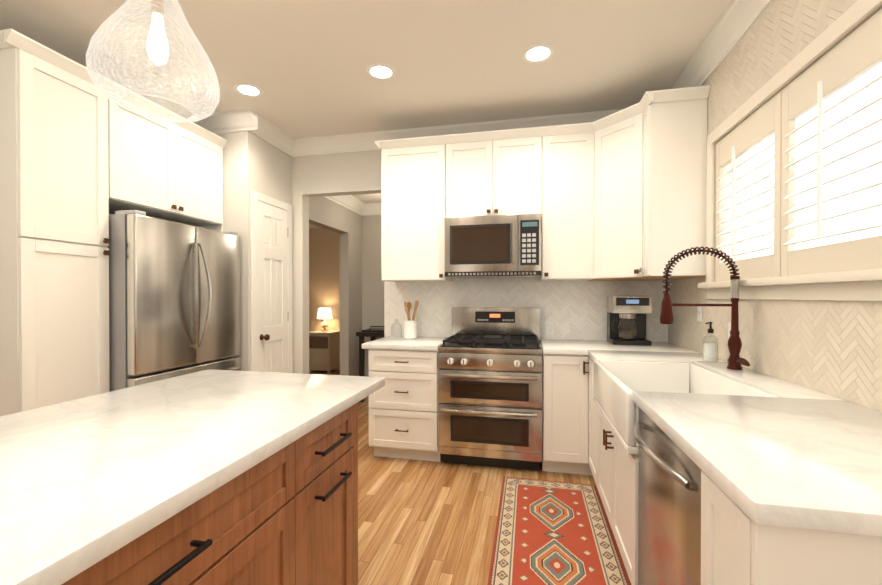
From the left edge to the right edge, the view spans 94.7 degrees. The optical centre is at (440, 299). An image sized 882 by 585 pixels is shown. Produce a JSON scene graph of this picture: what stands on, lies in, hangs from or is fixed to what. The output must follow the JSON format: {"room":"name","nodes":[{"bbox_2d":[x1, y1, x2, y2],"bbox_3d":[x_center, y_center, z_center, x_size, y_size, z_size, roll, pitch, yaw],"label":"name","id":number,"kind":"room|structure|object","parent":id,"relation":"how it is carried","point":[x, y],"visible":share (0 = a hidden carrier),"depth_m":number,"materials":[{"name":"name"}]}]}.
{"room":"kitchen","nodes":[
{"label":"kitchen","id":0,"kind":"room"},
{"bbox_2d":[216,131,292,372],"bbox_3d":[-1.961,-0.140,3.801,0.860,2.800,0.650,0,0,12],"label":"wall","id":1,"kind":"structure","parent":0,"point":[251,161],"depth_m":3.42,"materials":[{"name":"white paint"}]},
{"bbox_2d":[112,81,226,227],"bbox_3d":[-2.242,-0.981,3.018,0.636,0.712,0.950,0,0,12],"label":"upper cabinet","id":2,"kind":"object","parent":1,"relation":"attached to","point":[168,171],"depth_m":2.89,"materials":[{"name":"white paint"}]},
{"bbox_2d":[181,108,260,133],"bbox_3d":[-1.935,-1.470,3.406,0.835,0.135,0.095,0,0,12],"label":"crown molding","id":3,"kind":"structure","parent":1,"relation":"attached to","point":[240,120],"depth_m":3.37,"materials":[{"name":"white paint"}]},
{"bbox_2d":[250,190,291,372],"bbox_3d":[-1.531,0.171,3.704,0.018,2.180,0.590,0,0,12],"label":"door frame","id":4,"kind":"structure","parent":1,"relation":"attached to","point":[255,196],"depth_m":3.46,"materials":[{"name":"white paint"}]},
{"bbox_2d":[257,200,287,372],"bbox_3d":[-1.499,0.200,3.699,0.084,2.097,0.451,0,0,12],"label":"pantry door","id":5,"kind":"structure","parent":1,"relation":"in","point":[272,264],"depth_m":3.69,"materials":[{"name":"white paint"}]},
{"bbox_2d":[253,116,296,155],"bbox_3d":[-1.505,-1.472,3.642,0.095,0.135,0.510,0,0,12],"label":"crown molding","id":6,"kind":"structure","parent":1,"relation":"attached to","point":[270,133],"depth_m":3.70,"materials":[{"name":"white paint"}]},
{"bbox_2d":[309,228,339,331],"bbox_3d":[-1.842,-0.012,7.219,2.300,2.500,0.120,0,0,12],"label":"wall","id":7,"kind":"structure","parent":0,"point":[324,267],"depth_m":7.19,"materials":[{"name":"beige paint"}]},
{"bbox_2d":[309,197,364,375],"bbox_3d":[-1.257,0.004,4.779,0.120,2.500,1.320,0,0,12],"label":"wall","id":8,"kind":"structure","parent":0,"point":[361,295],"depth_m":5.04,"materials":[{"name":"beige paint"}]},
{"bbox_2d":[324,195,364,215],"bbox_3d":[-1.162,-1.178,4.705,0.095,0.135,1.230,0,0,12],"label":"crown molding","id":9,"kind":"structure","parent":8,"relation":"attached to","point":[349,202],"depth_m":4.96,"materials":[{"name":"white paint"}]},
{"bbox_2d":[292,150,384,373],"bbox_3d":[0.217,-0.140,3.721,3.670,2.800,0.120,0,0,12],"label":"wall","id":10,"kind":"structure","parent":0,"point":[349,173],"depth_m":4.00,"materials":[{"name":"white paint"}]},
{"bbox_2d":[379,134,454,281],"bbox_3d":[-0.170,-0.750,3.556,0.622,1.182,0.343,0,0,12],"label":"upper cabinet","id":11,"kind":"object","parent":10,"relation":"attached to","point":[418,173],"depth_m":3.40,"materials":[{"name":"white paint"}]},
{"bbox_2d":[291,109,622,156],"bbox_3d":[0.120,-1.472,3.623,3.280,0.135,0.095,0,0,12],"label":"crown molding","id":12,"kind":"structure","parent":10,"relation":"attached to","point":[357,142],"depth_m":3.66,"materials":[{"name":"white paint"}]},
{"bbox_2d":[455,127,530,216],"bbox_3d":[0.449,-1.004,3.420,0.770,0.672,0.343,0,0,12],"label":"upper cabinet","id":13,"kind":"object","parent":10,"relation":"attached to","point":[493,168],"depth_m":3.25,"materials":[{"name":"white paint"}]},
{"bbox_2d":[445,213,540,278],"bbox_3d":[0.437,-0.424,3.373,0.762,0.479,0.438,0,0,12],"label":"microwave","id":14,"kind":"object","parent":13,"relation":"attached to","point":[498,246],"visible":1,"depth_m":3.20,"materials":[{"name":"silver metal"}]},
{"bbox_2d":[384,277,667,341],"bbox_3d":[0.658,0.091,3.561,2.434,0.580,0.006,0,0,12],"label":"wall tile","id":15,"kind":"structure","parent":10,"relation":"attached to","point":[573,310],"depth_m":3.53,"materials":[{"name":"white tile"}]},
{"bbox_2d":[545,322,552,334],"bbox_3d":[0.929,0.252,3.496,0.072,0.116,0.007,0,0,12],"label":"electrical outlet plate","id":16,"kind":"object","parent":15,"relation":"attached to","point":[548,328],"depth_m":3.49,"materials":[{"name":"white plastic"}]},
{"bbox_2d":[697,306,702,320],"bbox_3d":[1.707,0.087,2.681,0.009,0.116,0.072,0,0,12],"label":"electrical outlet plate","id":17,"kind":"object","parent":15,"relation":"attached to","point":[699,308],"depth_m":2.68,"materials":[{"name":"white plastic"}]},
{"bbox_2d":[728,322,730,338],"bbox_3d":[1.616,0.190,2.262,0.009,0.116,0.072,0,0,12],"label":"electrical outlet plate","id":18,"kind":"object","parent":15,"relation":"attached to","point":[729,324],"depth_m":2.28,"materials":[{"name":"white plastic"}]},
{"bbox_2d":[531,123,586,280],"bbox_3d":[1.006,-0.748,3.278,0.501,1.182,0.386,0,0,12],"label":"upper cabinet","id":19,"kind":"object","parent":10,"relation":"attached to","point":[556,150],"depth_m":3.15,"materials":[{"name":"white paint"}]},
{"bbox_2d":[583,93,706,280],"bbox_3d":[1.444,-0.746,3.049,0.681,1.182,0.647,0,0,12],"label":"upper cabinet","id":20,"kind":"object","parent":10,"relation":"attached to","point":[620,195],"depth_m":2.72,"materials":[{"name":"white paint"}]},
{"bbox_2d":[309,193,380,228],"bbox_3d":[-1.511,-1.292,5.676,3.900,0.080,2.980,0,0,12],"label":"ceiling","id":21,"kind":"structure","parent":0,"point":[370,198],"depth_m":5.03,"materials":[{"name":"white paint"}]},
{"bbox_2d":[0,0,731,138],"bbox_3d":[-0.771,-1.564,1.194,4.530,0.080,5.460,0,0,12],"label":"ceiling","id":22,"kind":"structure","parent":0,"point":[303,65],"depth_m":2.52,"materials":[{"name":"white paint"}]},
{"bbox_2d":[86,0,219,122],"bbox_3d":[-0.923,-1.071,1.322,0.356,0.905,0.356,0,0,12],"label":"pendant light","id":23,"kind":"object","parent":22,"relation":"hanging from","point":[157,45],"visible":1,"depth_m":1.27,"materials":[{"name":"clear glass"}]},
{"bbox_2d":[234,83,262,96],"bbox_3d":[-1.411,-1.531,2.977,0.196,0.008,0.196,0,0,12],"label":"recessed light","id":24,"kind":"object","parent":22,"relation":"in","point":[249,90],"visible":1,"depth_m":2.97,"materials":[{"name":"white paint"}]},
{"bbox_2d":[366,63,395,79],"bbox_3d":[-0.404,-1.529,2.736,0.196,0.008,0.196,0,0,12],"label":"recessed light","id":25,"kind":"object","parent":22,"relation":"in","point":[382,71],"visible":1,"depth_m":2.73,"materials":[{"name":"white paint"}]},
{"bbox_2d":[522,44,553,62],"bbox_3d":[0.606,-1.528,2.532,0.196,0.008,0.196,0,0,12],"label":"recessed light","id":26,"kind":"object","parent":22,"relation":"in","point":[538,52],"visible":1,"depth_m":2.53,"materials":[{"name":"white paint"}]},
{"bbox_2d":[361,215,383,376],"bbox_3d":[-0.391,0.000,5.348,1.570,2.500,0.120,0,0,12],"label":"wall","id":27,"kind":"structure","parent":0,"point":[371,270],"depth_m":5.40,"materials":[{"name":"beige paint"}]},
{"bbox_2d":[365,203,380,215],"bbox_3d":[-0.414,-1.182,5.236,1.330,0.135,0.095,0,0,12],"label":"crown molding","id":28,"kind":"structure","parent":27,"relation":"attached to","point":[371,208],"depth_m":5.34,"materials":[{"name":"white paint"}]},
{"bbox_2d":[309,369,630,584],"bbox_3d":[-1.109,1.291,2.836,6.100,0.050,8.550,0,0,12],"label":"floor","id":29,"kind":"structure","parent":0,"point":[422,522],"depth_m":2.38,"materials":[{"name":"brown wood"}]},
{"bbox_2d":[0,32,111,415],"bbox_3d":[-2.390,-0.032,2.340,0.636,2.602,0.450,0,0,12],"label":"tall cabinet","id":30,"kind":"object","parent":29,"relation":"on","point":[82,158],"depth_m":2.19,"materials":[{"name":"white paint"}]},
{"bbox_2d":[107,210,240,391],"bbox_3d":[-2.092,0.357,2.993,0.829,1.815,0.926,0,0,12],"label":"fridge","id":31,"kind":"object","parent":29,"relation":"on","point":[174,299],"visible":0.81,"depth_m":2.70,"materials":[{"name":"grey metal"}]},
{"bbox_2d":[52,393,371,584],"bbox_3d":[-0.999,0.843,0.588,0.949,0.876,2.330,0,0,12],"label":"kitchen island","id":32,"kind":"object","parent":29,"relation":"on","point":[290,516],"depth_m":1.06,"materials":[{"name":"brown wood"}]},
{"bbox_2d":[0,369,384,584],"bbox_3d":[-0.996,0.384,0.687,0.950,0.040,2.610,0,0,12],"label":"island countertop","id":33,"kind":"structure","parent":32,"relation":"on","point":[78,477],"depth_m":0.98,"materials":[{"name":"white stone"}]},
{"bbox_2d":[309,330,339,373],"bbox_3d":[-2.008,0.897,6.976,0.440,0.685,0.427,0,0,12],"label":"nightstand","id":34,"kind":"object","parent":29,"relation":"on","point":[324,351],"visible":0.77,"depth_m":6.78,"materials":[{"name":"beige paint"}]},
{"bbox_2d":[317,308,331,331],"bbox_3d":[-2.004,0.354,6.991,0.260,0.400,0.260,0,0,12],"label":"table lamp","id":35,"kind":"object","parent":34,"relation":"on","point":[324,313],"visible":1,"depth_m":6.91,"materials":[{"name":"beige fabric"}]},
{"bbox_2d":[356,326,383,401],"bbox_3d":[-0.557,0.788,5.062,0.870,0.928,0.480,0,0,12],"label":"console","id":36,"kind":"object","parent":29,"relation":"on","point":[373,333],"visible":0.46,"depth_m":4.93,"materials":[{"name":"black wood"}]},
{"bbox_2d":[366,344,442,461],"bbox_3d":[-0.231,0.825,3.431,0.561,0.876,0.633,0,0,12],"label":"base cabinet","id":37,"kind":"object","parent":29,"relation":"on","point":[403,413],"depth_m":3.13,"materials":[{"name":"white paint"}]},
{"bbox_2d":[362,336,451,347],"bbox_3d":[-0.256,0.367,3.429,0.612,0.040,0.642,0,0,12],"label":"countertop","id":38,"kind":"structure","parent":37,"relation":"on","point":[386,342],"depth_m":3.26,"materials":[{"name":"white stone"}]},
{"bbox_2d":[391,319,401,337],"bbox_3d":[-0.400,0.262,3.663,0.100,0.165,0.100,0,0,12],"label":"glass jar","id":39,"kind":"object","parent":38,"relation":"on","point":[398,323],"visible":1,"depth_m":3.67,"materials":[{"name":"clear glass"}]},
{"bbox_2d":[403,300,418,338],"bbox_3d":[-0.268,0.176,3.614,0.139,0.337,0.143,0,0,12],"label":"utensil crock","id":40,"kind":"object","parent":38,"relation":"on","point":[409,328],"visible":1,"depth_m":3.57,"materials":[{"name":"white ceramic"}]},
{"bbox_2d":[438,307,542,469],"bbox_3d":[0.411,0.662,3.250,0.762,1.178,0.704,0,0,12],"label":"range","id":41,"kind":"object","parent":29,"relation":"on","point":[490,364],"visible":1,"depth_m":3.00,"materials":[{"name":"silver metal"}]},
{"bbox_2d":[487,476,629,584],"bbox_3d":[0.551,1.267,1.927,0.620,0.008,1.820,0,0,12],"label":"rug","id":42,"kind":"object","parent":29,"relation":"on","point":[552,533],"visible":0.97,"depth_m":2.14,"materials":[{"name":"fabric"}]},
{"bbox_2d":[541,340,585,473],"bbox_3d":[0.953,0.827,3.152,0.328,0.876,0.675,0,0,12],"label":"base cabinet","id":43,"kind":"object","parent":29,"relation":"on","point":[560,369],"depth_m":2.88,"materials":[{"name":"white paint"}]},
{"bbox_2d":[542,340,693,351],"bbox_3d":[1.287,0.369,3.093,1.006,0.040,0.642,0,0,12],"label":"countertop","id":44,"kind":"structure","parent":43,"relation":"on","point":[547,345],"depth_m":3.00,"materials":[{"name":"white stone"}]},
{"bbox_2d":[607,296,651,345],"bbox_3d":[1.472,0.160,3.190,0.278,0.375,0.268,0,0,12],"label":"coffee maker","id":45,"kind":"object","parent":44,"relation":"on","point":[626,320],"visible":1,"depth_m":3.09,"materials":[{"name":"black plastic"}]},
{"bbox_2d":[586,348,727,367],"bbox_3d":[1.323,0.372,2.559,0.707,0.040,0.385,0,0,12],"label":"countertop","id":46,"kind":"structure","parent":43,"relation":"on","point":[599,354],"depth_m":2.50,"materials":[{"name":"white stone"}]},
{"bbox_2d":[593,360,776,454],"bbox_3d":[1.092,0.488,1.968,0.544,0.246,0.860,0,0,12],"label":"farmhouse sink","id":47,"kind":"object","parent":46,"relation":"in","point":[617,383],"visible":0.48,"depth_m":2.14,"materials":[{"name":"white ceramic"}]},
{"bbox_2d":[660,246,749,369],"bbox_3d":[1.328,0.042,2.045,0.381,0.626,0.170,0,0,12],"label":"faucet","id":48,"kind":"object","parent":46,"relation":"on","point":[735,360],"visible":1,"depth_m":2.06,"materials":[{"name":"brown metal"}]},
{"bbox_2d":[703,322,717,362],"bbox_3d":[1.522,0.240,2.293,0.072,0.226,0.072,0,0,12],"label":"soap bottle","id":49,"kind":"object","parent":46,"relation":"on","point":[710,352],"visible":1,"depth_m":2.27,"materials":[{"name":"clear glass"}]},
{"bbox_2d":[598,404,637,584],"bbox_3d":[1.195,0.947,1.948,0.697,0.650,0.900,0,0,12],"label":"base cabinet","id":50,"kind":"object","parent":29,"relation":"on","point":[617,469],"depth_m":1.88,"materials":[{"name":"white paint"}]},
{"bbox_2d":[578,352,737,488],"bbox_3d":[1.296,0.830,2.559,0.759,0.876,0.461,0,0,12],"label":"base cabinet","id":51,"kind":"object","parent":29,"relation":"on","point":[587,407],"depth_m":2.83,"materials":[{"name":"white paint"}]},
{"bbox_2d":[634,408,701,584],"bbox_3d":[0.975,0.834,1.223,0.703,0.860,0.598,0,0,12],"label":"dishwasher","id":52,"kind":"object","parent":29,"relation":"on","point":[669,511],"visible":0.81,"depth_m":1.24,"materials":[{"name":"silver metal"}]},
{"bbox_2d":[690,456,881,584],"bbox_3d":[0.943,0.841,0.790,0.697,0.876,0.251,0,0,12],"label":"base cabinet","id":53,"kind":"object","parent":29,"relation":"on","point":[733,551],"depth_m":0.74,"materials":[{"name":"white paint"}]},
{"bbox_2d":[632,391,881,539],"bbox_3d":[1.003,0.382,1.086,0.707,0.040,0.890,0,0,12],"label":"countertop","id":54,"kind":"structure","parent":53,"relation":"on","point":[794,463],"depth_m":0.96,"materials":[{"name":"white stone"}]},
{"bbox_2d":[668,0,881,411],"bbox_3d":[1.356,-0.120,0.679,0.150,2.800,5.340,0,0,12],"label":"wall","id":55,"kind":"structure","parent":0,"point":[833,348],"depth_m":1.82,"materials":[{"name":"tile"}]},
{"bbox_2d":[672,0,771,88],"bbox_3d":[1.249,-1.453,0.755,0.095,0.135,5.220,0,0,12],"label":"crown molding","id":56,"kind":"structure","parent":55,"relation":"attached to","point":[734,23],"depth_m":2.29,"materials":[{"name":"white paint"}]},
{"bbox_2d":[698,0,881,300],"bbox_3d":[1.431,-0.506,1.520,0.059,1.020,2.160,0,0,12],"label":"window","id":57,"kind":"structure","parent":55,"relation":"in","point":[860,285],"depth_m":1.68,"materials":[{"name":"beige paint"}]},
{"bbox_2d":[715,8,881,281],"bbox_3d":[1.464,-0.521,1.512,0.102,0.844,1.974,0,0,12],"label":"window shutters","id":58,"kind":"object","parent":57,"relation":"attached to","point":[855,54],"visible":0.9,"depth_m":1.67,"materials":[{"name":"beige paint"}]},
{"label":"outside","id":59,"kind":"structure","parent":0,"visible":0},
{"bbox_2d":[742,63,881,258],"bbox_3d":[2.047,-0.425,1.386,0.001,3.400,4.380,0,0,12],"label":"window","id":60,"kind":"structure","parent":59,"point":[859,99],"depth_m":2.34,"materials":[{"name":"white glass"}]}
]}

